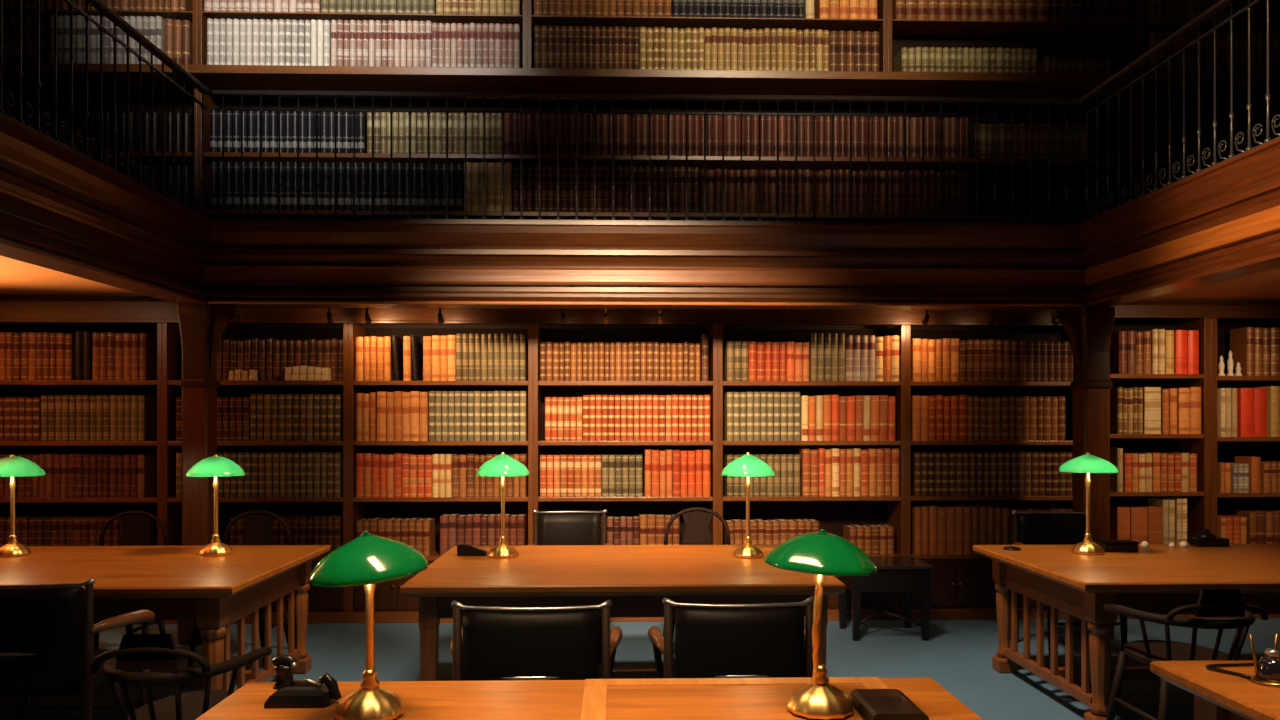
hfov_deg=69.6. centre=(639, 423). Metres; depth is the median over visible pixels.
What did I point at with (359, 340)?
book
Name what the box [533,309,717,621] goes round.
bookcase
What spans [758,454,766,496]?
book
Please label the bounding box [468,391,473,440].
book
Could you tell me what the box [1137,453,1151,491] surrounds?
book
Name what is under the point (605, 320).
spotlight
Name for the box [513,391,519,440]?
book
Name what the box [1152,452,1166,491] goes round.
book
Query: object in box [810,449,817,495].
book
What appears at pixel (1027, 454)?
book
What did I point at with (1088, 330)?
column
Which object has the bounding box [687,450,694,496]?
book
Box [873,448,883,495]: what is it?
book
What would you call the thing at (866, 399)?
book
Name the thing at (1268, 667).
bottle
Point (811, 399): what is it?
book
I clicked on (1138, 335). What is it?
book
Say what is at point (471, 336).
book
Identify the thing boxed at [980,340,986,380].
book
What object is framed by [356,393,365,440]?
book
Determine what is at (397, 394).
book
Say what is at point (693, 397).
book
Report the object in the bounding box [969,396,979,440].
book
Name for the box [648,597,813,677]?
leather armchair
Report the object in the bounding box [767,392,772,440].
book
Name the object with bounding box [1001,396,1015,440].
book
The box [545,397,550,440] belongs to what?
book
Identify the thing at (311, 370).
book
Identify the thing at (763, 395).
book
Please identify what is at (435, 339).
book
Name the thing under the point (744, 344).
book
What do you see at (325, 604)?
bookcase
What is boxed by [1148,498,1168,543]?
book
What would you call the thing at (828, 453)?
book
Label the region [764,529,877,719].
desk lamp
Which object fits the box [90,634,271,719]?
chair
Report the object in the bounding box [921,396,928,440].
book
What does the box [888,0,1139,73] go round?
bookcase
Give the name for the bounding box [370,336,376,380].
book
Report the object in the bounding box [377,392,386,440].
book
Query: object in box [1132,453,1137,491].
book
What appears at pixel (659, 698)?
desk
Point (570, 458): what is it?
book
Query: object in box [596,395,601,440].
book
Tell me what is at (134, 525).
chair
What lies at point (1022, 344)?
book
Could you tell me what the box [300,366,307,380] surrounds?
book
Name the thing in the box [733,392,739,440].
book
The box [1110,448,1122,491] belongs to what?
book
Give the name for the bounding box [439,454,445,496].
book
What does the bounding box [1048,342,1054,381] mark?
book
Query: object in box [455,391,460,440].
book
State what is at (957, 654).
floor
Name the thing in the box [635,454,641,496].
book
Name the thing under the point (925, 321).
picture light
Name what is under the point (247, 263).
fascia
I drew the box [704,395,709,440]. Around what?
book
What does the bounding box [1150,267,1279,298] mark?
ceiling
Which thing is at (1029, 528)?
leather armchair
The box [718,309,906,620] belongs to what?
bookcase
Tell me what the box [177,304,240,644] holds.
column
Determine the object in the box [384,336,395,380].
book
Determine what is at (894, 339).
book
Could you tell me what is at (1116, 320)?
wall
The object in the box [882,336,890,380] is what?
book
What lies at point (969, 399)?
book
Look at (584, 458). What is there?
book
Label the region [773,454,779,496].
book
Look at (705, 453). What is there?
book
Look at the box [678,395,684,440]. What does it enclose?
book
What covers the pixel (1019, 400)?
book
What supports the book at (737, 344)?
on the bookcase at (832, 512)
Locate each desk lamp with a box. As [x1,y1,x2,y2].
[0,455,45,556]
[186,455,244,555]
[310,531,427,719]
[477,452,528,558]
[722,452,773,558]
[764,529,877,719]
[1059,453,1118,554]
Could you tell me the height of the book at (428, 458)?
0.312 m
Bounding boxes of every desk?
[0,545,330,690]
[195,677,982,719]
[400,545,845,680]
[973,544,1279,719]
[1150,660,1279,719]
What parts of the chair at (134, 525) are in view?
leg, leg, leg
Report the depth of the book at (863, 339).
6.88 m
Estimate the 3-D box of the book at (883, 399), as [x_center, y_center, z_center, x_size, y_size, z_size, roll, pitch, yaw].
[1.823,-0.045,6.983,0.060,0.341,0.214,0,0,-1]
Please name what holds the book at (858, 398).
on the bookcase at (832, 512)
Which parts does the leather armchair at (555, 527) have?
leg, rail, backrest, leg, leg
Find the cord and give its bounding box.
[1206,663,1253,678]
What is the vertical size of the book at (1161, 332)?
0.338 m
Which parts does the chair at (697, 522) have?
leg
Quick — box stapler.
[457,543,487,555]
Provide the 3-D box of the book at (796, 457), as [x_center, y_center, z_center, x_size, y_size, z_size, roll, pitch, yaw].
[1.173,0.385,6.971,0.045,0.311,0.228,0,0,-1]
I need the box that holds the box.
[1096,540,1138,551]
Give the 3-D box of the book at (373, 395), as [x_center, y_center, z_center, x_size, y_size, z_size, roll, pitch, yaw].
[-1.978,-0.054,6.888,0.041,0.360,0.224,0,0,-1]
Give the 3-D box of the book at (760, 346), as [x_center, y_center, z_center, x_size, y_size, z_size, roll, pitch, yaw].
[0.900,-0.465,6.960,0.058,0.291,0.219,0,0,-1]
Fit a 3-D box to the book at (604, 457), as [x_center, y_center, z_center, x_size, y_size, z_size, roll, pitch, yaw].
[-0.263,0.385,6.933,0.045,0.311,0.230,0,0,-1]
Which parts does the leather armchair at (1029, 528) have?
leg, arm, leg, rail, backrest, leg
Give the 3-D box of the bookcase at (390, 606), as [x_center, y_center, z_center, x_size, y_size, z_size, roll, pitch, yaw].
[-1.473,0.261,6.939,1.357,2.398,0.410,0,0,-1]
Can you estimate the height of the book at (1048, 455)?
0.328 m
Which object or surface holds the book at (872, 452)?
on the bookcase at (832, 512)
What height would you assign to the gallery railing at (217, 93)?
0.862 m
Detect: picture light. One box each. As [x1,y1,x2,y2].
[657,309,662,323]
[922,310,929,324]
[987,310,995,324]
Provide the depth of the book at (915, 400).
6.89 m
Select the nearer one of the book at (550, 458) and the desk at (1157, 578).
the desk at (1157, 578)
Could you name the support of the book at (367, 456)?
on the bookcase at (390, 606)
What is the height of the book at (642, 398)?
0.342 m
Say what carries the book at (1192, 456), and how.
on the bookcase at (1199, 502)
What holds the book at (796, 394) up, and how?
on the bookcase at (832, 512)
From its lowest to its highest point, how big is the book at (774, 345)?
0.291 m
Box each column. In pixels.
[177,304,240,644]
[1050,307,1114,638]
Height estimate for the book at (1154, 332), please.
0.339 m
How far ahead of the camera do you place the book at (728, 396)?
6.86 m
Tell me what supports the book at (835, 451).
on the bookcase at (832, 512)
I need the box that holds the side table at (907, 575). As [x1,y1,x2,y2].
[838,556,933,640]
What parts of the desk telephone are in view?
knob, lever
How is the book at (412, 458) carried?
on the bookcase at (390, 606)
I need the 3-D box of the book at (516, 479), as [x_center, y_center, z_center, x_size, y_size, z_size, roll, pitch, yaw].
[-0.920,0.383,6.910,0.043,0.316,0.214,0,0,-1]
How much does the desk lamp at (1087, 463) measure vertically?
0.569 m
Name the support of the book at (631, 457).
on the bookcase at (628, 506)
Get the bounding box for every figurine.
[1218,355,1224,375]
[1226,350,1233,375]
[1234,362,1241,375]
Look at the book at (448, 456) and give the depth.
6.80 m
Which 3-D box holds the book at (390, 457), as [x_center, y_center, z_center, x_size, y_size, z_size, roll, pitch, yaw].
[-1.849,0.384,6.885,0.048,0.314,0.215,0,0,-1]
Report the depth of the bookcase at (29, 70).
7.01 m
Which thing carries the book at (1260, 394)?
on the bookcase at (1223, 449)
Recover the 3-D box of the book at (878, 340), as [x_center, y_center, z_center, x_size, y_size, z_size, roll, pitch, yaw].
[1.792,-0.486,6.980,0.055,0.333,0.211,0,0,-1]
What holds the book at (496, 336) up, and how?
on the bookcase at (390, 606)
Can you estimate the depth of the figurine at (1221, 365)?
6.98 m
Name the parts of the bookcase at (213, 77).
panel, shelf, panel, shelf, shelf, panel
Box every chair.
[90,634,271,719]
[93,510,167,649]
[188,510,291,666]
[663,507,730,636]
[1103,589,1267,719]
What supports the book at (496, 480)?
on the bookcase at (390, 606)
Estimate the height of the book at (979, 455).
0.329 m
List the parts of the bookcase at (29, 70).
shelf, panel, shelf, panel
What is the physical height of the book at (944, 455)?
0.328 m
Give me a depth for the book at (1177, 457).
6.94 m
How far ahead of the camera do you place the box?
5.23 m
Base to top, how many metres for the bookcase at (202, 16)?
0.984 m
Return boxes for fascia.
[0,113,211,303]
[201,220,1086,309]
[1078,138,1279,306]
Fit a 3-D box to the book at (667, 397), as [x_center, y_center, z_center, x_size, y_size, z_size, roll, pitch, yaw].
[0.211,-0.044,6.943,0.042,0.340,0.228,0,0,-1]
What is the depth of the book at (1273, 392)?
6.96 m
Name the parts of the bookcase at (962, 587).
panel, door, shelf, door, cornice, shelf, panel, shelf, shelf, door, panel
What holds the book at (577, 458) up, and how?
on the bookcase at (628, 506)
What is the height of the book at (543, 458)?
0.311 m
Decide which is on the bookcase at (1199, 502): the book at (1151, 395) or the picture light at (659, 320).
the book at (1151, 395)
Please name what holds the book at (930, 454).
on the bookcase at (962, 587)
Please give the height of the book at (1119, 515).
0.289 m
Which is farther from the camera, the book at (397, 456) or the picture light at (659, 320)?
the book at (397, 456)
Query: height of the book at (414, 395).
0.368 m
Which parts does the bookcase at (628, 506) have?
panel, shelf, shelf, shelf, cornice, panel, panel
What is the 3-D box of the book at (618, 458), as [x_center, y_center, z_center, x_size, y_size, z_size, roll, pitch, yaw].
[-0.162,0.386,6.934,0.046,0.310,0.219,0,0,-1]
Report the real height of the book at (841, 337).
0.357 m
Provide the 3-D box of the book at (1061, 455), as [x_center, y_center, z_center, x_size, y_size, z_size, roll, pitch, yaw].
[3.179,0.376,7.014,0.046,0.329,0.214,0,0,-1]
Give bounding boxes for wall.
[0,318,1279,329]
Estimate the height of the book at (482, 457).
0.309 m
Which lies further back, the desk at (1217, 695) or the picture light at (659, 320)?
the picture light at (659, 320)
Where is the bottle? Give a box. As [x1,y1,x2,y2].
[1257,656,1279,681]
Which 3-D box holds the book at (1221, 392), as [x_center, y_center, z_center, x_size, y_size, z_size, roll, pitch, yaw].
[4.410,-0.087,7.046,0.039,0.369,0.211,0,0,-1]
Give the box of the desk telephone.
[264,655,341,708]
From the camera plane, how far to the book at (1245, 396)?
6.96 m
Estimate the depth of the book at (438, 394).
6.79 m
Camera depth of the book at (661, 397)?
6.84 m
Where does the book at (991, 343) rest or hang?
on the bookcase at (962, 587)
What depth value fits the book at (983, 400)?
6.90 m
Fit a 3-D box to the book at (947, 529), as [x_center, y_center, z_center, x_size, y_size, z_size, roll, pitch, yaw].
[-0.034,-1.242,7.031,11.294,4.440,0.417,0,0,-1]
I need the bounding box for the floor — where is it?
[0,618,1279,719]
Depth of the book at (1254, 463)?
6.96 m
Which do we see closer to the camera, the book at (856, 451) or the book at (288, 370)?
the book at (288, 370)
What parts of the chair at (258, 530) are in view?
leg, leg, leg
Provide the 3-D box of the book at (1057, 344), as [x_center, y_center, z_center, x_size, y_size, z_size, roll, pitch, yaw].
[3.148,-0.469,7.015,0.046,0.300,0.210,0,0,-1]
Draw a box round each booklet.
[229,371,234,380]
[235,369,243,380]
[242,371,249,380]
[249,369,257,380]
[315,367,321,380]
[322,368,330,380]
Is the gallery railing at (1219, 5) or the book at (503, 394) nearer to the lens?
the gallery railing at (1219, 5)
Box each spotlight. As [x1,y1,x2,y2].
[326,308,333,322]
[365,308,371,322]
[438,308,443,323]
[560,309,565,323]
[603,309,608,323]
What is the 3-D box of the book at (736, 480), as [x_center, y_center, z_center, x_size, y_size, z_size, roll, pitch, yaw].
[0.720,0.385,6.955,0.044,0.311,0.214,0,0,-1]
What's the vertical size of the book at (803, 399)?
0.338 m
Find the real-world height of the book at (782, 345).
0.295 m
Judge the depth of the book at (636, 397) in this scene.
6.83 m
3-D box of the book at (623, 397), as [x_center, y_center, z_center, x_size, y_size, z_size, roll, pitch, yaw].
[-0.123,-0.045,6.932,0.042,0.341,0.212,0,0,-1]
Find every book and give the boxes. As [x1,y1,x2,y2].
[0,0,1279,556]
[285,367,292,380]
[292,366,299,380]
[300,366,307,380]
[307,366,314,380]
[356,337,363,380]
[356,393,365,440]
[356,452,370,496]
[363,394,369,440]
[364,337,369,380]
[364,453,377,496]
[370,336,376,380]
[370,392,376,440]
[372,453,385,496]
[377,337,383,380]
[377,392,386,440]
[380,454,387,496]
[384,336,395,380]
[387,392,393,440]
[387,454,393,496]
[394,391,403,440]
[394,453,406,496]
[402,392,409,440]
[402,453,414,496]
[403,336,414,380]
[409,454,419,496]
[410,391,420,440]
[417,454,427,496]
[420,392,428,440]
[423,336,431,380]
[425,454,431,496]
[429,391,434,440]
[432,335,439,380]
[432,454,438,496]
[435,391,441,440]
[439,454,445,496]
[440,336,447,380]
[442,391,447,440]
[446,454,452,496]
[448,335,455,380]
[448,391,454,440]
[452,454,461,496]
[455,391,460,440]
[456,334,461,380]
[459,454,466,496]
[461,391,467,440]
[462,334,468,380]
[467,453,477,496]
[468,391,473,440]
[469,334,474,380]
[474,391,480,440]
[474,454,482,496]
[475,334,480,380]
[480,454,485,496]
[481,334,487,380]
[481,391,486,440]
[486,453,495,496]
[487,391,493,440]
[488,334,493,380]
[493,454,499,496]
[494,334,499,380]
[494,391,499,440]
[500,334,506,380]
[500,391,506,440]
[500,477,506,496]
[507,334,512,380]
[507,391,512,440]
[507,454,512,496]
[513,334,519,380]
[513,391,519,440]
[513,453,521,496]
[520,334,527,380]
[520,391,527,440]
[520,453,527,496]
[540,454,547,496]
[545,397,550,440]
[547,454,554,496]
[551,397,557,440]
[554,454,560,496]
[558,397,563,440]
[560,454,567,496]
[564,397,569,440]
[567,454,574,496]
[570,397,576,440]
[574,454,581,496]
[577,397,582,440]
[581,454,587,496]
[583,395,588,440]
[588,454,594,496]
[589,395,595,440]
[595,454,601,496]
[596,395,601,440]
[602,395,607,440]
[602,454,607,496]
[608,395,613,440]
[609,454,614,496]
[615,395,619,440]
[615,454,621,496]
[621,395,626,440]
[622,454,627,496]
[627,395,632,440]
[629,454,634,496]
[633,395,638,440]
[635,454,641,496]
[639,395,645,440]
[644,449,650,496]
[646,395,651,440]
[651,449,658,496]
[652,395,658,440]
[659,395,664,440]
[659,450,665,496]
[665,395,670,440]
[665,449,671,496]
[671,395,677,440]
[672,450,679,496]
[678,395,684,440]
[680,450,686,496]
[685,395,690,440]
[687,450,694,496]
[691,395,696,440]
[694,449,701,496]
[697,395,703,440]
[699,334,707,380]
[701,449,709,496]
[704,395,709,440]
[724,341,733,380]
[724,392,732,440]
[724,454,732,496]
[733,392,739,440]
[733,454,739,496]
[734,341,740,380]
[739,454,745,496]
[740,392,745,440]
[741,341,747,380]
[746,392,752,440]
[748,341,755,380]
[750,454,752,496]
[752,454,759,496]
[753,392,759,440]
[756,342,764,380]
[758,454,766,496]
[760,392,766,440]
[765,342,770,380]
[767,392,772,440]
[767,454,773,496]
[771,342,778,380]
[773,392,779,440]
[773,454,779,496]
[779,342,785,380]
[780,392,786,440]
[780,454,786,496]
[786,342,793,380]
[786,454,792,496]
[787,392,793,440]
[793,454,799,496]
[794,342,801,380]
[794,392,799,440]
[798,448,809,496]
[800,396,807,440]
[802,342,808,380]
[806,333,816,380]
[808,396,815,440]
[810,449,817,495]
[813,448,824,496]
[816,395,822,440]
[817,333,823,380]
[822,395,830,440]
[824,333,830,380]
[825,449,831,495]
[826,448,838,495]
[831,333,837,380]
[831,395,838,440]
[838,333,844,380]
[839,396,846,440]
[839,448,845,495]
[840,448,852,495]
[845,335,852,380]
[847,396,854,440]
[847,448,860,495]
[850,689,928,719]
[853,335,859,380]
[855,395,862,440]
[860,335,867,380]
[861,449,868,495]
[862,448,875,495]
[863,396,869,440]
[868,335,874,380]
[870,396,878,440]
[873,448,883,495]
[875,337,882,380]
[877,395,887,440]
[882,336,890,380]
[882,448,890,495]
[888,396,894,440]
[891,335,898,380]
[891,448,898,495]
[911,338,920,380]
[911,395,920,440]
[911,451,920,495]
[914,451,927,495]
[921,339,927,380]
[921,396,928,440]
[925,451,933,495]
[926,451,940,495]
[928,340,934,380]
[929,396,935,440]
[932,395,942,440]
[935,339,941,380]
[940,451,955,495]
[941,452,947,495]
[942,338,950,380]
[943,396,949,440]
[947,451,962,495]
[950,396,957,440]
[951,339,958,380]
[954,395,966,440]
[955,451,968,495]
[959,340,965,380]
[965,340,972,380]
[966,451,975,495]
[967,396,972,440]
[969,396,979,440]
[973,340,979,380]
[973,451,983,495]
[974,451,989,495]
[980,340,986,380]
[980,397,986,440]
[981,451,996,495]
[987,339,995,380]
[987,397,994,440]
[988,451,1003,495]
[995,397,1000,440]
[996,340,1002,380]
[999,451,1010,495]
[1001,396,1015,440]
[1001,397,1008,440]
[1001,451,1017,495]
[1003,340,1010,380]
[1007,451,1024,495]
[1011,341,1018,381]
[1014,451,1030,495]
[1016,397,1022,440]
[1018,396,1028,440]
[1019,341,1026,381]
[1023,451,1037,495]
[1027,341,1033,381]
[1029,397,1036,440]
[1029,451,1044,495]
[1031,396,1042,440]
[1034,341,1040,381]
[1039,451,1051,495]
[1040,451,1057,495]
[1041,342,1047,381]
[1043,397,1050,440]
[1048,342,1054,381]
[1049,451,1065,495]
[1051,396,1064,440]
[1051,397,1057,440]
[1055,342,1060,381]
[1056,451,1071,495]
[1061,341,1067,381]
[1065,451,1072,495]
[1068,342,1072,381]
[1110,331,1126,373]
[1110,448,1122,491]
[1110,505,1129,539]
[1118,505,1147,543]
[1123,453,1131,491]
[1127,331,1134,373]
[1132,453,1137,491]
[1133,504,1161,543]
[1135,332,1142,373]
[1135,453,1144,491]
[1137,452,1159,491]
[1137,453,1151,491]
[1140,329,1157,373]
[1141,387,1160,433]
[1142,331,1150,373]
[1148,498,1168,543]
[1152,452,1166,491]
[1158,329,1164,373]
[1160,498,1174,543]
[1161,389,1168,433]
[1162,497,1181,543]
[1165,330,1173,373]
[1165,452,1188,491]
[1167,453,1180,491]
[1167,454,1173,491]
[1169,388,1176,433]
[1171,497,1186,541]
[1174,330,1186,373]
[1177,388,1189,433]
[1185,387,1200,433]
[1187,330,1198,373]
[1189,453,1196,491]
[1217,388,1225,436]
[1226,388,1230,436]
[1230,327,1253,375]
[1231,388,1236,436]
[1235,456,1260,492]
[1237,388,1253,436]
[1253,386,1279,436]
[1254,328,1262,375]
[1254,388,1266,436]
[1263,328,1269,375]
[1270,328,1279,375]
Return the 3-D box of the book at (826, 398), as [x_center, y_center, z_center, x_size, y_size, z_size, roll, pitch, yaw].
[1.400,-0.045,6.974,0.058,0.342,0.222,0,0,-1]
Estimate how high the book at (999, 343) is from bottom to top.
0.311 m
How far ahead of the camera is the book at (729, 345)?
6.85 m
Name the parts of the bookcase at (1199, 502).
panel, shelf, shelf, shelf, cornice, panel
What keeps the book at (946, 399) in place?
on the bookcase at (962, 587)
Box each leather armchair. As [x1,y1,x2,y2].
[0,578,154,719]
[450,600,621,680]
[529,509,609,663]
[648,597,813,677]
[1012,510,1126,659]
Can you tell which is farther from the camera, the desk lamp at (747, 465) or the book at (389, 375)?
the book at (389, 375)
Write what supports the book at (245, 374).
on the bookcase at (325, 604)
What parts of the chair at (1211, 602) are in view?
leg, leg, seat, arm rail, leg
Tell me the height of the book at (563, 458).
0.312 m
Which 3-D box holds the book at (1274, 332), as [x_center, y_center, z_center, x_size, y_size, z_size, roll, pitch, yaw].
[4.810,-0.546,7.059,0.067,0.366,0.220,0,0,-1]
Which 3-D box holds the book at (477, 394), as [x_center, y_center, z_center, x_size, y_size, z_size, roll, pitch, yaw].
[-1.209,-0.059,6.902,0.041,0.370,0.209,0,0,-1]
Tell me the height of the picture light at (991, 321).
0.230 m
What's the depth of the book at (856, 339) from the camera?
6.87 m
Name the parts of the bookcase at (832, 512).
panel, panel, shelf, shelf, shelf, cornice, door, door, shelf, panel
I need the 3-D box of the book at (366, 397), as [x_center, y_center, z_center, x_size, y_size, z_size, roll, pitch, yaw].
[-2.025,-0.050,6.880,0.043,0.350,0.213,0,0,-1]
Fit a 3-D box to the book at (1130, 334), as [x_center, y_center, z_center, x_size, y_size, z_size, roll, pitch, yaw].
[3.705,-0.538,7.029,0.057,0.322,0.219,0,0,-1]
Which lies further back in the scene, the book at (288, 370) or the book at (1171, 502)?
the book at (1171, 502)
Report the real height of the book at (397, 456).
0.324 m
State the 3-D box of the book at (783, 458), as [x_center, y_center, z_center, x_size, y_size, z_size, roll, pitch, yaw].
[1.074,0.385,6.964,0.044,0.312,0.225,0,0,-1]
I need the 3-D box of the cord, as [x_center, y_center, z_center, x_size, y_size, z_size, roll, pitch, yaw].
[1.758,0.725,2.737,0.119,0.012,0.193,0,0,39]
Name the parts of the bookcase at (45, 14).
shelf, panel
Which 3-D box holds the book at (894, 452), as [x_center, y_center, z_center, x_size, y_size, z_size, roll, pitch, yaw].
[1.913,0.363,6.982,0.054,0.355,0.218,0,0,-1]
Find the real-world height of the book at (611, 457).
0.311 m
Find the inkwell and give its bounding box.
[1249,633,1279,687]
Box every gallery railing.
[0,0,210,217]
[212,90,1077,224]
[1078,0,1279,222]
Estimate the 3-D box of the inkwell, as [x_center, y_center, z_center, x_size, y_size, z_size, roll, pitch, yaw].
[1.780,0.662,2.591,0.104,0.136,0.104,0,0,38]
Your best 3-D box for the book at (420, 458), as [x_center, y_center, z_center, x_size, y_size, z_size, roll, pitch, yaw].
[-1.624,0.385,6.892,0.048,0.312,0.214,0,0,-1]
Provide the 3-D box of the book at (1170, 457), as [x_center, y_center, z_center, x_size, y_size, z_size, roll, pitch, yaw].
[4.009,0.369,7.042,0.047,0.285,0.227,0,0,-1]
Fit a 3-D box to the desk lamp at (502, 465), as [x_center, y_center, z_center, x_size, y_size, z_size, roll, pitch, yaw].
[-0.755,0.442,5.070,0.285,0.576,0.292,0,0,17]
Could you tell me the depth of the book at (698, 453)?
6.85 m
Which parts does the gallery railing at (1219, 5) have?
handrail, rail, rail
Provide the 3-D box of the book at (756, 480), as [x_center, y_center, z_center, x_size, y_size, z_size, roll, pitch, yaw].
[0.869,0.385,6.957,0.045,0.311,0.214,0,0,-1]
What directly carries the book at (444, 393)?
on the bookcase at (390, 606)
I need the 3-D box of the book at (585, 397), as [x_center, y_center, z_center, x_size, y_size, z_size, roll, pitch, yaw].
[-0.404,-0.045,6.918,0.043,0.340,0.208,0,0,-1]
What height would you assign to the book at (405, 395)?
0.360 m
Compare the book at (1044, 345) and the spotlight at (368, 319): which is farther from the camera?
the book at (1044, 345)
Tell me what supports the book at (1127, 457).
on the bookcase at (1199, 502)
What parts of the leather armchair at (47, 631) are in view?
rail, leg, backrest, rail, seat, leg, arm, leg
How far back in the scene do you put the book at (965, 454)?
6.90 m
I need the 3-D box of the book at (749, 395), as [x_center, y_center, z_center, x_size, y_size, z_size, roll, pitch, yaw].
[0.820,-0.057,6.963,0.047,0.366,0.228,0,0,-1]
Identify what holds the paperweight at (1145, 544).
on the desk at (1157, 578)
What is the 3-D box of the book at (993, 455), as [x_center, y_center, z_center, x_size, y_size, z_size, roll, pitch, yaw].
[2.659,0.376,7.003,0.047,0.329,0.214,0,0,-1]
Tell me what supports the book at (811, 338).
on the bookcase at (832, 512)
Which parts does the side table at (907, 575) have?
leg, leg, leg, leg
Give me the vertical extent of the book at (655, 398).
0.340 m
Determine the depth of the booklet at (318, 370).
6.78 m
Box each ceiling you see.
[0,256,142,294]
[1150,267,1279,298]
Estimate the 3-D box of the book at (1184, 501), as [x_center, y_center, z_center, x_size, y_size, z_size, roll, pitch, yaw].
[4.114,0.741,7.044,0.037,0.354,0.222,0,0,-1]
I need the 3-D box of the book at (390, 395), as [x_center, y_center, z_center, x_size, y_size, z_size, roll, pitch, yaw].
[-1.849,-0.055,6.896,0.051,0.361,0.230,0,0,-1]
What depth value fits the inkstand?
5.46 m
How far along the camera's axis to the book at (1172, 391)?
6.94 m
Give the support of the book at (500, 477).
on the bookcase at (390, 606)
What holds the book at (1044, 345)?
on the bookcase at (962, 587)
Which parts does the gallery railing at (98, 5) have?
rail, rail, handrail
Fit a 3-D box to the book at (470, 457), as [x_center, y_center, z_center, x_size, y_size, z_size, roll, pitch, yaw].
[-1.260,0.382,6.908,0.049,0.318,0.226,0,0,-1]
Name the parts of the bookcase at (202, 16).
panel, shelf, panel, panel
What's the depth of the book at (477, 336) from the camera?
6.80 m
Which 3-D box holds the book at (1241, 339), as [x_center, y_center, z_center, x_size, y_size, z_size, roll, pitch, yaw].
[4.619,-0.548,7.051,0.055,0.371,0.210,0,0,-1]
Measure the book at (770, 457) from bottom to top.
0.312 m
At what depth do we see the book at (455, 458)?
6.80 m
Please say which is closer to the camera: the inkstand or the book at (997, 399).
the inkstand
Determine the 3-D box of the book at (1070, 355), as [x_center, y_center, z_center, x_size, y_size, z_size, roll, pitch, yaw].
[3.253,-0.469,7.021,0.046,0.299,0.215,0,0,-1]
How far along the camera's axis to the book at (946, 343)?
6.90 m
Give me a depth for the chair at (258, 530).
6.01 m
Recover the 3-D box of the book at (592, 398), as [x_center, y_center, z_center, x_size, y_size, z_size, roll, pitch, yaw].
[-0.357,-0.045,6.927,0.042,0.340,0.225,0,0,-1]
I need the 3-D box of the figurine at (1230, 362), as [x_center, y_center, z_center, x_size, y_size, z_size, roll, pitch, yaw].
[4.485,-0.463,6.989,0.052,0.200,0.052,0,0,-1]
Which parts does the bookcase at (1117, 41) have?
panel, panel, shelf, panel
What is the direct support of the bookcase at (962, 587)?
on the floor
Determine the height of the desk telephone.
0.124 m
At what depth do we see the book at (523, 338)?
6.81 m
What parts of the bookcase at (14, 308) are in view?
shelf, shelf, shelf, panel, cornice, panel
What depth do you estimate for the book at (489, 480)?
6.80 m
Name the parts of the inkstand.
lid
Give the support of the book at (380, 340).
on the bookcase at (390, 606)
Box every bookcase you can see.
[0,294,161,624]
[2,0,196,64]
[2,63,196,210]
[161,300,347,623]
[187,65,1151,224]
[197,0,526,67]
[347,308,532,622]
[527,0,887,71]
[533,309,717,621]
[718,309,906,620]
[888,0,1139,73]
[906,310,1072,619]
[1110,298,1214,618]
[1211,299,1279,617]
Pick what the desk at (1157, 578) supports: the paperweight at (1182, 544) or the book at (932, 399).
the paperweight at (1182, 544)
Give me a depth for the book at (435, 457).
6.79 m
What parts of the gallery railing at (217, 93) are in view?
rail, handrail, rail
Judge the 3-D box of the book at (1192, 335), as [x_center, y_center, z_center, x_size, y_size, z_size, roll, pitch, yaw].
[4.181,-0.542,7.050,0.086,0.330,0.224,0,0,-1]
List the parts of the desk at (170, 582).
leg, rail, rail, leg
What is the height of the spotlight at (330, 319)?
0.230 m
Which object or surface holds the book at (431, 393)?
on the bookcase at (390, 606)
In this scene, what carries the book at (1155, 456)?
on the bookcase at (1199, 502)
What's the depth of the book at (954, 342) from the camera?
6.89 m
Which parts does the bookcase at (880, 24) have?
panel, panel, shelf, panel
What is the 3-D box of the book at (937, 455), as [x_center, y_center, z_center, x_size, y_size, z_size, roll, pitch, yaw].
[2.236,0.376,6.991,0.046,0.330,0.218,0,0,-1]
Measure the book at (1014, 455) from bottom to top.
0.328 m
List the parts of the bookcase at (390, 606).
panel, door, door, shelf, cornice, shelf, shelf, shelf, panel, panel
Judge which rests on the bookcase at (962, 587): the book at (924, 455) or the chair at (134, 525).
the book at (924, 455)
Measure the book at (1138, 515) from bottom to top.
0.289 m
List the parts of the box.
lid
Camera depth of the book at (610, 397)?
6.83 m
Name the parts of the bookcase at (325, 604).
panel, cornice, shelf, shelf, shelf, door, panel, door, panel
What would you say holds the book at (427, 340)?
on the bookcase at (390, 606)
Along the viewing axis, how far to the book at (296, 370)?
6.77 m
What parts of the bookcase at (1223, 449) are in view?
panel, cornice, shelf, shelf, shelf, panel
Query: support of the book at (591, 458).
on the bookcase at (628, 506)
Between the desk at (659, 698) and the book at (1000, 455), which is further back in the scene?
the book at (1000, 455)
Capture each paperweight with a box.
[1003,546,1020,550]
[1140,541,1149,547]
[1180,541,1188,546]
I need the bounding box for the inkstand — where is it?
[1189,529,1228,546]

